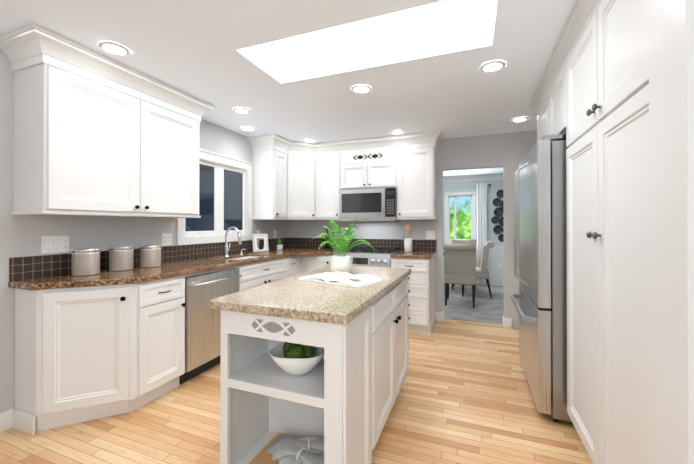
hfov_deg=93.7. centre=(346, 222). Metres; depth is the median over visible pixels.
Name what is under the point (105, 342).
base cabinet
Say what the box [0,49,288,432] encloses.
wall
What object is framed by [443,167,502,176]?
ceiling
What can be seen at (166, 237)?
outlet
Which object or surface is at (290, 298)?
island countertop
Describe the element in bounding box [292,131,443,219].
upper cabinet
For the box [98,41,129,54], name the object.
recessed light
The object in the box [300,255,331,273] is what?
base cabinet
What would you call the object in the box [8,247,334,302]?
countertop
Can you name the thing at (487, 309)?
floor
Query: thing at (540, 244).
refrigerator
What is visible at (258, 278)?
base cabinet
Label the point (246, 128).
recessed light
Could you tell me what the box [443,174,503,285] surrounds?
wall
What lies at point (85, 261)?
canister
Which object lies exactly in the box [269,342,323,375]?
bowl
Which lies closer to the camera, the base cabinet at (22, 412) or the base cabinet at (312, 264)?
the base cabinet at (22, 412)
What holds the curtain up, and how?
hanging from the wall at (496, 256)
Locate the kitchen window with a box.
[177,148,252,244]
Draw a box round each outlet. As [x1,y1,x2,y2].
[41,236,69,253]
[162,233,171,245]
[426,231,434,238]
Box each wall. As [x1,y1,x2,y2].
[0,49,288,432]
[289,130,536,328]
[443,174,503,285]
[649,0,693,463]
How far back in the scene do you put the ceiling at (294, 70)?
2.27 m
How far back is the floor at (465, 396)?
2.10 m
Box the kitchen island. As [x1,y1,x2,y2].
[217,273,410,463]
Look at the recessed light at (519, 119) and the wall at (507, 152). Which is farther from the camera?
the wall at (507, 152)
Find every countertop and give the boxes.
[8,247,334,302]
[210,265,409,324]
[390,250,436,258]
[392,251,435,258]
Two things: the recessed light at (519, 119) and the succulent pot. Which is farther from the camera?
the succulent pot
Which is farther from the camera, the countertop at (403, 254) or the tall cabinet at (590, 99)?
the countertop at (403, 254)
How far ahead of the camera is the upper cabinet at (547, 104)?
2.45 m
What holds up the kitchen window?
in the wall at (20, 235)
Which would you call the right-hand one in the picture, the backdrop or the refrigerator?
the refrigerator
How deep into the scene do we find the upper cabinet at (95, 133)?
2.22 m
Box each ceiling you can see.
[0,0,576,142]
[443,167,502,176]
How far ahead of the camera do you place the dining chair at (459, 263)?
5.12 m
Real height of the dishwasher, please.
0.868 m
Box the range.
[333,246,400,266]
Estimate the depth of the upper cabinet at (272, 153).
4.30 m
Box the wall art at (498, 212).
[491,190,503,241]
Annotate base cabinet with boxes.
[9,287,31,434]
[32,291,135,434]
[136,287,185,408]
[239,267,287,290]
[288,263,299,276]
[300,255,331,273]
[390,255,435,335]
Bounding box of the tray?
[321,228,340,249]
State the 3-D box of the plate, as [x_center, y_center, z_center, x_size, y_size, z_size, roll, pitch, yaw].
[-0.240,1.152,1.633,0.456,0.126,0.327,0,0,21]
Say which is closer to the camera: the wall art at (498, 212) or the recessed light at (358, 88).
the recessed light at (358, 88)
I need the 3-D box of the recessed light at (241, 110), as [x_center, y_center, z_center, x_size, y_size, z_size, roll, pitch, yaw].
[-1.055,-1.125,3.269,0.167,0.009,0.167,0,0,12]
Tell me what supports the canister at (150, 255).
on the countertop at (114, 286)
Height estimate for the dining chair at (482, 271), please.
0.983 m
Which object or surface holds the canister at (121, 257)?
on the countertop at (114, 286)
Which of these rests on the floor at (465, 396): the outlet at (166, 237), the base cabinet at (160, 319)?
the base cabinet at (160, 319)
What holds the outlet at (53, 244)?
attached to the wall at (20, 235)
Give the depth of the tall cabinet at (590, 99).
1.44 m
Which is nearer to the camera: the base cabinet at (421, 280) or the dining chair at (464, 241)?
the base cabinet at (421, 280)
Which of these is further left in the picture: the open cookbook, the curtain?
the open cookbook
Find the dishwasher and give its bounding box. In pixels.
[179,268,241,384]
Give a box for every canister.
[71,247,100,275]
[108,245,133,270]
[139,244,161,267]
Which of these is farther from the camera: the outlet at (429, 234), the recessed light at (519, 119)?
the outlet at (429, 234)
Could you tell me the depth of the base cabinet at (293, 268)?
4.14 m
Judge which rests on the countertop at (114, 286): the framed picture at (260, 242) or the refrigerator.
the framed picture at (260, 242)
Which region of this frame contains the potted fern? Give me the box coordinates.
[313,219,374,272]
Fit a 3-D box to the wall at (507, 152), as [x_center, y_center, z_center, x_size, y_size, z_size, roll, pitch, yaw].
[0.917,0.093,4.561,3.920,2.440,0.134,0,0,21]
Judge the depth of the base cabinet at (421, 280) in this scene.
3.82 m
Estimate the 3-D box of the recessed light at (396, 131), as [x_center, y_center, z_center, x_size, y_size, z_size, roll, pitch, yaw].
[0.630,-1.121,4.035,0.167,0.009,0.167,0,0,12]
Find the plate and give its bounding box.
[249,433,323,463]
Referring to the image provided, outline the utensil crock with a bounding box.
[403,224,411,251]
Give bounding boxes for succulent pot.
[277,237,282,249]
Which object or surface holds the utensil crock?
on the countertop at (403, 254)
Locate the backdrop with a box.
[450,197,470,238]
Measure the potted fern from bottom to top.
0.395 m
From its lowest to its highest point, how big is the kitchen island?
0.890 m
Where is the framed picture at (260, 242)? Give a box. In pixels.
[252,234,268,251]
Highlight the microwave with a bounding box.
[339,188,400,221]
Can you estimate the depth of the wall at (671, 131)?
0.90 m
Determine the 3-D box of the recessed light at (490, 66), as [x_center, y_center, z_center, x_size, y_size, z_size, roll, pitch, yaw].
[1.053,-1.128,2.355,0.167,0.009,0.167,0,0,12]
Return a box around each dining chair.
[443,244,475,307]
[452,239,476,290]
[462,241,494,298]
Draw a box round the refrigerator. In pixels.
[511,134,571,421]
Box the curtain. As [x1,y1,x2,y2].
[444,183,490,283]
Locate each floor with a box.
[0,319,592,463]
[443,282,503,323]
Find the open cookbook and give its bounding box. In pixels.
[298,270,385,287]
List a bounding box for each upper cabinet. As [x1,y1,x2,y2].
[0,23,214,217]
[248,134,291,219]
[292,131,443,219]
[533,48,560,141]
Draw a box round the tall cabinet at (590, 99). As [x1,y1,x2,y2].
[561,0,649,463]
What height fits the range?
0.976 m
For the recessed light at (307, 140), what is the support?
in the ceiling at (294, 70)
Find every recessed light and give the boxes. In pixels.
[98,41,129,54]
[233,107,250,113]
[241,126,254,130]
[303,139,314,141]
[351,85,370,92]
[391,130,404,133]
[480,61,504,71]
[511,117,528,121]

